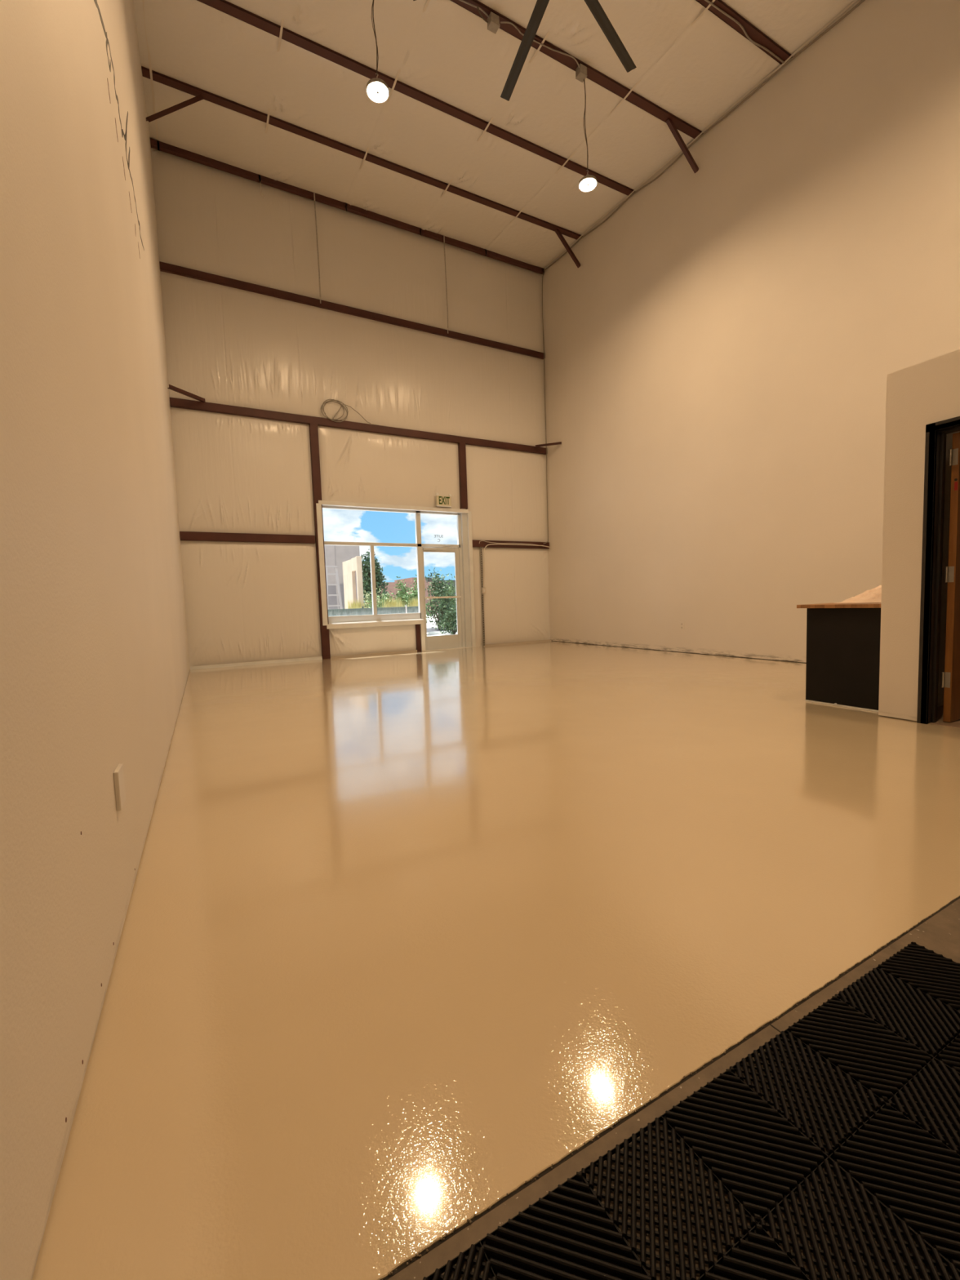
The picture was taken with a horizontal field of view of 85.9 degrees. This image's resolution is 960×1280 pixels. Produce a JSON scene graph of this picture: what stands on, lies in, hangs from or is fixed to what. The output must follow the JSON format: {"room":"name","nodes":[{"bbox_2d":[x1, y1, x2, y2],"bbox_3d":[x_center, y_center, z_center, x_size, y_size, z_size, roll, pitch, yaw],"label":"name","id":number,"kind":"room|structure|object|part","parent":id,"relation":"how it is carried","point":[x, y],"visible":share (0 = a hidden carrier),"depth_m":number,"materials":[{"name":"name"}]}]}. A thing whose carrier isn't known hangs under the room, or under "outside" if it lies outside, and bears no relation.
{"room":"empty warehouse","nodes":[
{"label":"empty warehouse","id":0,"kind":"room"},
{"bbox_2d":[0,0,190,1279],"bbox_3d":[-1.556,-3.664,1.587,0.200,9.188,16.624,-4,5,-28],"label":"wall","id":1,"kind":"structure","parent":0,"point":[95,668],"depth_m":1.34,"materials":[{"name":"paint"}]},
{"bbox_2d":[93,0,144,253],"bbox_3d":[-2.518,-3.656,3.619,0.002,1.288,3.115,-4,5,-28],"label":"cable","id":2,"kind":"object","parent":1,"relation":"attached to","point":[95,1],"depth_m":3.46,"materials":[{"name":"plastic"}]},
{"bbox_2d":[113,763,125,810],"bbox_3d":[-1.213,0.494,1.735,0.014,0.130,0.110,-4,5,-28],"label":"wall outlet","id":3,"kind":"object","parent":1,"relation":"attached to","point":[118,775],"visible":1,"depth_m":1.70,"materials":[{"name":"white plastic"}]},
{"bbox_2d":[151,147,550,667],"bbox_3d":[-1.865,-4.314,10.592,8.151,9.200,0.302,-4,5,-28],"label":"wall","id":4,"kind":"structure","parent":0,"point":[245,602],"depth_m":9.85,"materials":[{"name":"white plastic"}]},
{"bbox_2d":[179,531,315,543],"bbox_3d":[-4.173,-1.862,9.401,2.249,0.150,0.077,-4,5,-28],"label":"beam","id":5,"kind":"structure","parent":4,"relation":"attached to","point":[184,535],"depth_m":9.32,"materials":[{"name":"brown metal"}]},
{"bbox_2d":[190,656,322,670],"bbox_3d":[-4.067,0.421,9.526,2.247,0.056,0.022,-4,5,-28],"label":"trim","id":6,"kind":"structure","parent":4,"relation":"attached to","point":[201,667],"depth_m":9.48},
{"bbox_2d":[159,261,545,359],"bbox_3d":[-1.899,-6.445,10.356,7.734,0.115,0.077,-4,5,-28],"label":"beam","id":7,"kind":"structure","parent":4,"relation":"attached to","point":[164,267],"depth_m":9.86,"materials":[{"name":"brown metal"}]},
{"bbox_2d":[169,397,546,454],"bbox_3d":[-1.828,-4.264,10.517,7.734,0.140,0.077,-4,5,-28],"label":"beam","id":8,"kind":"structure","parent":4,"relation":"attached to","point":[174,402],"depth_m":10.02,"materials":[{"name":"brown metal"}]},
{"bbox_2d":[167,384,205,402],"bbox_3d":[-4.859,-4.082,8.542,0.050,0.093,0.737,-1,4,16],"label":"brace","id":9,"kind":"object","parent":8,"relation":"attached to","point":[171,387],"visible":0.97,"depth_m":8.51,"materials":[{"name":"brown metal"}]},
{"bbox_2d":[320,399,378,424],"bbox_3d":[-2.537,-4.438,10.071,1.120,0.425,0.040,-4,5,-28],"label":"coiled cable","id":10,"kind":"object","parent":8,"relation":"on","point":[331,400],"visible":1,"depth_m":9.96,"materials":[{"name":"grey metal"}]},
{"bbox_2d":[534,441,561,447],"bbox_3d":[1.578,-4.534,11.946,0.652,0.088,0.050,0,5,28],"label":"brace","id":11,"kind":"object","parent":8,"relation":"attached to","point":[559,442],"visible":1,"depth_m":11.95,"materials":[{"name":"brown metal"}]},
{"bbox_2d":[315,500,475,651],"bbox_3d":[-1.673,-1.261,10.842,3.330,3.055,0.265,-4,5,-28],"label":"trim","id":12,"kind":"structure","parent":4,"relation":"attached to","point":[318,506],"depth_m":10.58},
{"bbox_2d":[457,442,467,509],"bbox_3d":[-0.378,-3.594,11.323,0.150,1.410,0.087,-4,5,-28],"label":"wall post","id":13,"kind":"object","parent":12,"relation":"on","point":[461,446],"visible":0.99,"depth_m":11.28,"materials":[{"name":"brown metal"}]},
{"bbox_2d":[322,505,471,648],"bbox_3d":[-1.676,-1.234,10.847,3.175,2.990,0.145,-4,5,-28],"label":"window","id":14,"kind":"structure","parent":4,"relation":"in","point":[461,518],"depth_m":11.01,"materials":[{"name":"paint"}]},
{"bbox_3d":[-2.130,-0.383,10.605,2.040,0.020,0.060,-4,5,-28],"label":"sill","id":15,"kind":"part","parent":14,"relation":"part of","materials":[{"name":"white wood"}]},
{"bbox_2d":[330,639,551,658],"bbox_3d":[-0.592,0.175,11.399,5.324,0.041,0.017,-4,5,-28],"label":"trim","id":16,"kind":"structure","parent":4,"relation":"attached to","point":[548,640],"depth_m":10.84,"materials":[{"name":"beige plastic"}]},
{"bbox_2d":[435,492,452,507],"bbox_3d":[-0.777,-3.001,11.056,0.368,0.284,0.077,-4,5,-28],"label":"exit sign","id":17,"kind":"object","parent":4,"relation":"attached to","point":[441,501],"visible":1,"depth_m":11.02,"materials":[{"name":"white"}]},
{"bbox_2d":[422,544,471,650],"bbox_3d":[-0.761,-0.937,11.348,1.120,2.285,0.222,-4,5,-28],"label":"door","id":18,"kind":"structure","parent":4,"relation":"in","point":[454,641],"depth_m":11.39,"materials":[{"name":"paint"}]},
{"bbox_3d":[-0.798,-2.028,11.235,0.402,0.091,0.098,-3,4,-18],"label":"closer arm","id":19,"kind":"part","parent":18,"relation":"part of","materials":[{"name":"paint"}]},
{"bbox_2d":[472,539,549,548],"bbox_3d":[0.726,-2.221,11.995,2.110,0.150,0.077,-4,5,-28],"label":"beam","id":20,"kind":"structure","parent":4,"relation":"attached to","point":[475,543],"depth_m":11.93,"materials":[{"name":"brown metal"}]},
{"bbox_2d":[479,540,537,545],"bbox_3d":[0.746,-2.235,11.940,1.746,0.096,0.024,-4,5,-28],"label":"cable","id":21,"kind":"object","parent":20,"relation":"attached to","point":[481,540],"visible":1,"depth_m":11.86,"materials":[{"name":"white plastic"}]},
{"bbox_2d":[483,543,550,587],"bbox_3d":[0.877,-1.730,12.020,1.867,1.001,0.037,-4,5,-27],"label":"conduit","id":22,"kind":"object","parent":20,"relation":"attached to","point":[489,544],"visible":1,"depth_m":11.69,"materials":[{"name":"white metal"}]},
{"bbox_2d":[542,273,548,543],"bbox_3d":[1.485,-5.381,12.173,0.157,6.172,0.129,-2,4,-5],"label":"cable","id":23,"kind":"object","parent":4,"relation":"attached to","point":[543,273],"visible":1,"depth_m":12.20,"materials":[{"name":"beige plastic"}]},
{"bbox_2d":[133,0,857,268],"bbox_3d":[1.889,-7.544,3.066,8.151,1.897,16.774,-4,5,-28],"label":"ceiling","id":24,"kind":"structure","parent":0,"point":[446,52],"depth_m":7.47,"materials":[{"name":"white plastic"}]},
{"bbox_2d":[142,0,159,151],"bbox_3d":[-1.743,-7.127,1.922,0.028,1.260,14.814,-4,5,-28],"label":"strap","id":25,"kind":"object","parent":24,"relation":"attached to","point":[143,1],"visible":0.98,"depth_m":7.33,"materials":[{"name":"white"}]},
{"bbox_2d":[258,17,284,183],"bbox_3d":[-0.398,-7.224,2.635,0.028,1.260,14.814,-4,5,-28],"label":"strap","id":26,"kind":"object","parent":24,"relation":"attached to","point":[282,20],"visible":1,"depth_m":6.83,"materials":[{"name":"white"}]},
{"bbox_2d":[150,137,544,274],"bbox_3d":[-1.934,-8.318,10.158,7.728,0.130,0.067,-4,5,-28],"label":"roof beam","id":27,"kind":"structure","parent":24,"relation":"attached to","point":[163,147],"depth_m":9.67,"materials":[{"name":"brown metal"}]},
{"bbox_2d":[313,191,321,303],"bbox_3d":[-3.028,-7.308,9.610,0.035,1.951,0.077,-3,4,-12],"label":"rod","id":28,"kind":"object","parent":27,"relation":"hanging from","point":[320,298],"visible":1,"depth_m":9.60,"materials":[{"name":"metal"}]},
{"bbox_2d":[443,235,448,333],"bbox_3d":[-0.712,-7.475,10.836,0.037,1.951,0.082,-2,4,-3],"label":"rod","id":29,"kind":"object","parent":27,"relation":"hanging from","point":[447,328],"visible":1,"depth_m":10.82,"materials":[{"name":"metal"}]},
{"bbox_2d":[141,66,582,239],"bbox_3d":[-1.303,-8.186,8.995,7.738,0.046,0.124,-4,5,-28],"label":"roof beam","id":30,"kind":"structure","parent":24,"relation":"attached to","point":[157,77],"depth_m":8.45,"materials":[{"name":"brown metal"}]},
{"bbox_2d":[146,94,204,122],"bbox_3d":[-4.368,-7.611,7.397,0.754,0.635,0.055,-4,5,-28],"label":"brace","id":31,"kind":"object","parent":30,"relation":"attached to","point":[197,98],"visible":1,"depth_m":7.37,"materials":[{"name":"brown metal"}]},
{"bbox_2d":[555,228,580,267],"bbox_3d":[1.829,-8.130,10.704,0.669,0.575,0.058,-5,5,-32],"label":"brace","id":32,"kind":"object","parent":30,"relation":"attached to","point":[557,232],"visible":1,"depth_m":10.69,"materials":[{"name":"brown metal"}]},
{"bbox_2d":[543,0,865,271],"bbox_3d":[3.176,-8.076,8.788,0.026,0.607,7.142,-4,5,-28],"label":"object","id":33,"kind":"object","parent":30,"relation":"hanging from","point":[861,1],"visible":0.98,"depth_m":7.67,"materials":[{"name":"beige plastic"}]},
{"bbox_2d":[345,0,430,211],"bbox_3d":[0.943,-7.321,3.345,0.028,1.260,14.814,-4,5,-28],"label":"strap","id":34,"kind":"object","parent":24,"relation":"attached to","point":[428,1],"visible":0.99,"depth_m":7.42,"materials":[{"name":"white"}]},
{"bbox_2d":[196,0,635,195],"bbox_3d":[-0.598,-7.987,7.692,7.738,0.046,0.124,-4,5,-28],"label":"roof beam","id":35,"kind":"structure","parent":24,"relation":"attached to","point":[227,7],"depth_m":7.39,"materials":[{"name":"metal"}]},
{"bbox_2d":[419,31,550,235],"bbox_3d":[2.274,-7.417,4.050,0.028,1.260,14.814,-4,5,-28],"label":"strap","id":36,"kind":"object","parent":24,"relation":"attached to","point":[548,32],"visible":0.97,"depth_m":7.95,"materials":[{"name":"white"}]},
{"bbox_2d":[413,0,636,101],"bbox_3d":[0.603,-6.303,3.903,2.316,2.130,2.422,-4,5,-28],"label":"ceiling fan","id":37,"kind":"object","parent":24,"relation":"hanging from","point":[595,7],"visible":1,"depth_m":4.61,"materials":[{"name":"black metal"}]},
{"bbox_3d":[0.418,-5.352,4.619,0.093,0.018,1.080,-3,4,-18],"label":"blade","id":38,"kind":"part","parent":37,"relation":"part of","materials":[{"name":"black metal"}]},
{"bbox_3d":[1.084,-5.364,4.484,0.093,0.018,1.080,2,6,41],"label":"blade","id":39,"kind":"part","parent":37,"relation":"part of","materials":[{"name":"black metal"}]},
{"bbox_2d":[450,0,702,138],"bbox_3d":[0.095,-7.792,6.410,7.738,0.046,0.124,-4,5,-28],"label":"roof beam","id":40,"kind":"structure","parent":24,"relation":"attached to","point":[593,74],"depth_m":7.18,"materials":[{"name":"brown metal"}]},
{"bbox_2d":[487,11,499,33],"bbox_3d":[0.178,-7.702,6.436,0.152,0.116,0.104,-4,5,-28],"label":"junction box","id":41,"kind":"object","parent":40,"relation":"attached to","point":[493,24],"visible":1,"depth_m":6.40,"materials":[{"name":"grey metal"}]},
{"bbox_2d":[458,0,488,17],"bbox_3d":[-0.479,-7.704,6.095,1.332,0.036,0.046,-4,5,-26],"label":"cable","id":42,"kind":"object","parent":41,"relation":"attached to","point":[463,1],"visible":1,"depth_m":6.28,"materials":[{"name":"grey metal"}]},
{"bbox_2d":[476,5,488,22],"bbox_3d":[0.033,-7.656,6.321,0.025,0.075,0.201,2,6,42],"label":"cable","id":43,"kind":"object","parent":41,"relation":"attached to","point":[482,16],"visible":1,"depth_m":6.30,"materials":[{"name":"brown plastic"}]},
{"bbox_3d":[0.167,-7.646,6.434,0.124,0.006,0.104,-4,5,-28],"label":"plate","id":44,"kind":"part","parent":41,"relation":"part of","materials":[{"name":"grey metal"}]},
{"bbox_2d":[500,21,579,67],"bbox_3d":[0.807,-7.778,6.729,1.236,0.065,0.086,-4,5,-28],"label":"cable","id":45,"kind":"object","parent":40,"relation":"attached to","point":[501,22],"visible":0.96,"depth_m":6.76,"materials":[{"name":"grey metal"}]},
{"bbox_2d":[575,62,586,82],"bbox_3d":[1.404,-7.790,7.086,0.152,0.116,0.104,-4,5,-28],"label":"junction box","id":46,"kind":"object","parent":40,"relation":"attached to","point":[581,72],"visible":1,"depth_m":7.05,"materials":[{"name":"grey metal"}]},
{"bbox_3d":[1.393,-7.734,7.083,0.124,0.006,0.104,-4,5,-28],"label":"plate","id":47,"kind":"part","parent":46,"relation":"part of","materials":[{"name":"grey metal"}]},
{"bbox_2d":[578,79,596,191],"bbox_3d":[1.513,-7.105,7.285,0.258,1.281,0.258,-4,5,-28],"label":"pendant lamp","id":48,"kind":"object","parent":46,"relation":"hanging from","point":[588,183],"visible":1,"depth_m":7.29,"materials":[{"name":"white"}]},
{"bbox_3d":[1.474,-7.196,7.218,0.045,1.085,0.157,0,5,23],"label":"cord","id":49,"kind":"part","parent":48,"relation":"part of","materials":[{"name":"brown plastic"}]},
{"bbox_2d":[665,118,698,173],"bbox_3d":[3.186,-7.763,8.101,0.744,0.519,0.057,-5,5,-32],"label":"brace","id":50,"kind":"object","parent":40,"relation":"attached to","point":[669,122],"visible":1,"depth_m":8.08,"materials":[{"name":"brown metal"}]},
{"bbox_2d":[485,0,715,256],"bbox_3d":[3.615,-7.514,4.760,0.028,1.260,14.814,-4,5,-28],"label":"strap","id":51,"kind":"object","parent":24,"relation":"attached to","point":[713,1],"visible":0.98,"depth_m":7.52,"materials":[{"name":"white"}]},
{"bbox_2d":[542,0,857,273],"bbox_3d":[4.947,-7.610,5.466,0.028,1.260,14.814,-4,5,-28],"label":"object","id":52,"kind":"object","parent":24,"relation":"attached to","point":[855,1],"visible":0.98,"depth_m":7.78,"materials":[{"name":"white"}]},
{"bbox_2d":[695,0,792,64],"bbox_3d":[0.762,-7.604,5.176,7.738,0.046,0.124,-4,5,-28],"label":"roof beam","id":53,"kind":"structure","parent":24,"relation":"attached to","point":[753,33],"depth_m":6.56,"materials":[{"name":"brown metal"}]},
{"bbox_2d":[704,0,784,63],"bbox_3d":[2.184,-7.668,5.942,4.380,0.028,0.083,-4,5,-28],"label":"cable","id":54,"kind":"object","parent":53,"relation":"attached to","point":[707,1],"visible":1,"depth_m":6.55,"materials":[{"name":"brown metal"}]},
{"bbox_2d":[31,640,959,1279],"bbox_3d":[2.158,0.737,3.687,8.151,0.126,16.794,-4,5,-28],"label":"floor","id":55,"kind":"structure","parent":0,"point":[403,935],"depth_m":1.59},
{"bbox_2d":[308,423,330,659],"bbox_3d":[-3.097,-1.864,9.971,0.150,4.481,0.084,-4,5,-28],"label":"wall post","id":56,"kind":"object","parent":55,"relation":"on","point":[313,430],"visible":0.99,"depth_m":9.88,"materials":[{"name":"brown metal"}]},
{"bbox_2d":[415,624,421,651],"bbox_3d":[-1.323,-0.052,11.032,0.090,0.596,0.062,-4,5,-28],"label":"wall post","id":57,"kind":"object","parent":55,"relation":"on","point":[417,626],"visible":0.98,"depth_m":11.01,"materials":[{"name":"brown metal"}]},
{"bbox_2d":[479,546,484,646],"bbox_3d":[0.053,-0.971,11.661,0.041,2.244,0.043,-4,5,-28],"label":"strut","id":58,"kind":"object","parent":55,"relation":"on","point":[480,548],"visible":1,"depth_m":11.65,"materials":[{"name":"metal"}]},
{"bbox_2d":[480,587,485,593],"bbox_3d":[0.083,-1.112,11.608,0.093,0.130,0.060,-4,5,-28],"label":"switch box","id":59,"kind":"object","parent":58,"relation":"attached to","point":[483,589],"visible":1,"depth_m":11.58,"materials":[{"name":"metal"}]},
{"bbox_2d":[382,896,959,1279],"bbox_3d":[1.011,0.908,1.109,3.297,0.002,0.512,-4,5,-28],"label":"trim","id":60,"kind":"structure","parent":55,"relation":"attached to","point":[404,1265],"depth_m":1.01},
{"bbox_2d":[422,942,959,1279],"bbox_3d":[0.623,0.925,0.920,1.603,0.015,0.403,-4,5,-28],"label":"floor mat","id":61,"kind":"object","parent":55,"relation":"on","point":[743,1144],"depth_m":0.90,"materials":[{"name":"black rubber"}]},
{"bbox_2d":[796,602,880,711],"bbox_3d":[3.954,0.078,4.914,1.965,0.894,0.708,-4,5,-28],"label":"counter","id":62,"kind":"object","parent":55,"relation":"on","point":[842,667],"depth_m":4.46,"materials":[{"name":"black paint"}]},
{"bbox_2d":[835,585,881,603],"bbox_3d":[3.765,-0.466,4.764,0.810,0.221,0.580,-4,5,-28],"label":"plastic sheet","id":63,"kind":"object","parent":62,"relation":"on","point":[873,595],"visible":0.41,"depth_m":4.75,"materials":[{"name":"white plastic"}]},
{"bbox_2d":[542,0,959,662],"bbox_3d":[5.456,-4.170,5.301,0.200,9.188,16.624,-4,5,-28],"label":"wall","id":64,"kind":"structure","parent":0,"point":[721,349],"depth_m":7.63,"materials":[{"name":"paint"}]},
{"bbox_2d":[553,640,804,662],"bbox_3d":[0.581,0.507,6.632,8.131,0.013,9.659,-4,5,-28],"label":"trim","id":65,"kind":"structure","parent":64,"relation":"attached to","point":[553,641],"depth_m":8.93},
{"bbox_2d":[680,622,684,629],"bbox_3d":[3.582,-0.250,9.145,0.014,0.135,0.090,-4,5,-28],"label":"wall outlet","id":66,"kind":"object","parent":64,"relation":"attached to","point":[682,624],"visible":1,"depth_m":9.14,"materials":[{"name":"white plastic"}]},
{"bbox_2d":[878,349,959,720],"bbox_3d":[6.265,-0.598,1.100,2.754,2.633,8.105,-4,5,-28],"label":"wall","id":67,"kind":"structure","parent":0,"point":[919,395],"depth_m":3.90,"materials":[{"name":"paint"}]},
{"bbox_2d":[916,416,959,724],"bbox_3d":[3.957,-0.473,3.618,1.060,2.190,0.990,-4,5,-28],"label":"door frame","id":68,"kind":"structure","parent":67,"relation":"in","point":[936,432],"depth_m":3.78,"materials":[{"name":"black metal"}]},
{"bbox_3d":[-1.180,-7.603,5.717,0.152,0.116,0.104,-4,5,-28],"label":"junction box","id":69,"kind":"object","parent":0,"visible":0},
{"bbox_2d":[366,0,389,102],"bbox_3d":[-1.189,-6.899,5.843,0.258,1.301,0.258,-4,5,-28],"label":"pendant lamp","id":70,"kind":"object","parent":69,"relation":"hanging from","point":[377,90],"visible":1,"depth_m":5.86,"materials":[{"name":"white"}]},
{"bbox_3d":[-1.184,-6.994,5.802,0.062,1.105,0.092,-1,4,18],"label":"cord","id":71,"kind":"part","parent":70,"relation":"part of","materials":[{"name":"brown plastic"}]},
{"label":"outside","id":72,"kind":"structure","parent":0,"visible":0},
{"bbox_2d":[426,613,457,635],"bbox_3d":[-22.148,-3.428,73.454,150.000,0.200,129.386,-4,5,-28],"label":"ground","id":73,"kind":"structure","parent":72,"point":[428,624],"depth_m":27.22,"materials":[{"name":"concrete"}]},
{"bbox_2d":[325,565,342,608],"bbox_3d":[-6.238,-1.665,21.738,0.820,2.875,0.890,-4,5,-28],"label":"step ladder","id":74,"kind":"object","parent":73,"relation":"on","point":[337,583],"visible":0.52,"depth_m":21.54,"materials":[{"name":"silver metal"}]},
{"bbox_3d":[-6.341,-1.611,21.352,0.111,2.830,0.400,-1,4,6],"label":"rail","id":75,"kind":"part","parent":74,"relation":"part of","materials":[{"name":"silver metal"}]},
{"bbox_3d":[-6.069,-1.649,22.011,0.057,2.789,0.609,-3,4,-10],"label":"rail","id":76,"kind":"part","parent":74,"relation":"part of","materials":[{"name":"silver metal"}]},
{"bbox_3d":[-5.856,-1.646,21.608,0.270,2.830,0.300,-4,5,-28],"label":"rail","id":77,"kind":"part","parent":74,"relation":"part of","materials":[{"name":"silver metal"}]},
{"bbox_2d":[324,545,359,609],"bbox_3d":[-11.005,-2.680,27.989,7.080,4.280,8.060,-4,5,-28],"label":"building","id":78,"kind":"structure","parent":73,"relation":"on","point":[335,555],"depth_m":25.51,"materials":[{"name":"grey paint"}]},
{"bbox_2d":[342,555,364,608],"bbox_3d":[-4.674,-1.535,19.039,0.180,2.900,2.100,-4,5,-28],"label":"building","id":79,"kind":"structure","parent":73,"relation":"on","point":[352,568],"depth_m":18.73,"materials":[{"name":"beige paint"}]},
{"bbox_3d":[-4.344,-1.269,18.549,0.030,2.420,0.600,-4,5,-28],"label":"opening panel","id":80,"kind":"part","parent":79,"relation":"part of","materials":[{"name":"paint"}]},
{"bbox_2d":[344,599,371,608],"bbox_3d":[-4.056,-0.679,17.033,0.852,1.449,1.348,-4,5,-28],"label":"clump","id":81,"kind":"object","parent":73,"relation":"on","point":[357,605],"visible":0.1,"depth_m":16.84,"materials":[{"name":"yellow plant"}]},
{"bbox_2d":[343,548,394,608],"bbox_3d":[-5.068,-2.285,24.456,2.218,4.027,2.227,1,5,30],"label":"pine tree","id":82,"kind":"object","parent":73,"relation":"on","point":[366,581],"visible":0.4,"depth_m":24.19,"materials":[{"name":"green plant"}]},
{"bbox_2d":[328,604,418,616],"bbox_3d":[-3.034,-0.374,14.476,3.020,1.150,0.040,-4,5,-28],"label":"fence","id":83,"kind":"object","parent":73,"relation":"on","point":[356,611],"visible":0.24,"depth_m":14.44,"materials":[{"name":"silver metal"}]},
{"bbox_2d":[365,588,396,608],"bbox_3d":[-3.352,-0.820,17.600,1.188,1.905,0.876,-5,5,-39],"label":"shrub","id":84,"kind":"object","parent":73,"relation":"on","point":[388,594],"visible":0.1,"depth_m":17.49,"materials":[{"name":"green plant"}]},
{"bbox_2d":[380,596,408,607],"bbox_3d":[-2.708,-0.665,16.234,0.969,1.450,1.158,-6,6,-41],"label":"clump","id":85,"kind":"object","parent":73,"relation":"on","point":[393,604],"visible":0.08,"depth_m":16.08,"materials":[{"name":"yellow plant"}]},
{"bbox_2d":[394,576,410,604],"bbox_3d":[-3.217,-1.475,21.637,0.995,2.390,0.977,-4,5,-28],"label":"shrub","id":86,"kind":"object","parent":73,"relation":"on","point":[402,588],"visible":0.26,"depth_m":21.52,"materials":[{"name":"green plant"}]},
{"bbox_2d":[366,577,439,613],"bbox_3d":[-8.897,-5.107,60.733,7.500,4.150,6.100,-4,5,-28],"label":"hill","id":87,"kind":"structure","parent":73,"relation":"on","point":[409,580],"depth_m":57.95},
{"bbox_2d":[408,596,418,606],"bbox_3d":[-2.094,-0.756,17.195,0.571,1.449,1.289,-4,5,-28],"label":"clump","id":88,"kind":"object","parent":73,"relation":"on","point":[414,603],"visible":0.1,"depth_m":17.01,"materials":[{"name":"yellow plant"}]},
{"bbox_2d":[395,574,432,620],"bbox_3d":[-2.557,-1.324,19.522,1.189,2.281,1.213,1,5,36],"label":"shrub","id":89,"kind":"object","parent":73,"relation":"on","point":[415,593],"visible":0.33,"depth_m":19.44,"materials":[{"name":"green plant"}]},
{"bbox_2d":[426,577,456,601],"bbox_3d":[-3.714,-6.325,72.510,11.000,4.500,8.100,-4,5,-28],"label":"building","id":90,"kind":"structure","parent":73,"relation":"on","point":[428,580],"depth_m":67.56,"materials":[{"name":"grey"}]},
{"bbox_2d":[428,631,457,634],"bbox_3d":[-0.961,-0.322,19.966,2.200,0.100,0.120,-4,5,-28],"label":"kerb","id":91,"kind":"object","parent":73,"relation":"on","point":[437,632],"visible":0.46,"depth_m":19.56,"materials":[{"name":"grey concrete"}]},
{"bbox_2d":[431,573,456,622],"bbox_3d":[-1.560,-1.881,24.660,1.475,2.569,1.147,-4,5,-28],"label":"shrub","id":92,"kind":"object","parent":73,"relation":"on","point":[451,588],"visible":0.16,"depth_m":24.59,"materials":[{"name":"green plant"}]},
{"bbox_2d":[435,607,457,634],"bbox_3d":[-0.989,-0.652,19.048,1.218,1.159,0.877,-4,5,-28],"label":"shrub","id":93,"kind":"object","parent":73,"relation":"on","point":[451,624],"visible":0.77,"depth_m":18.90,"materials":[{"name":"green plant"}]},
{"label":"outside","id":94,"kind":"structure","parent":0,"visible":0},
{"bbox_2d":[426,626,456,632],"bbox_3d":[5.768,-1.022,26.969,24.500,0.020,3.000,-4,5,-28],"label":"ground","id":95,"kind":"structure","parent":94,"point":[428,629],"depth_m":22.48,"materials":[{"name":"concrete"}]},
{"bbox_2d":[363,587,385,608],"bbox_3d":[-4.179,-1.136,21.068,1.457,1.942,1.416,-4,5,-28],"label":"shrub","id":96,"kind":"object","parent":95,"relation":"on","point":[366,593],"visible":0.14,"depth_m":20.80,"materials":[{"name":"green plant"}]},
{"bbox_2d":[425,568,456,630],"bbox_3d":[-1.779,-1.784,22.168,1.691,2.967,1.629,-4,5,-28],"label":"shrub","id":97,"kind":"object","parent":95,"relation":"on","point":[438,590],"visible":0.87,"depth_m":22.06,"materials":[{"name":"green plant"}]}
]}

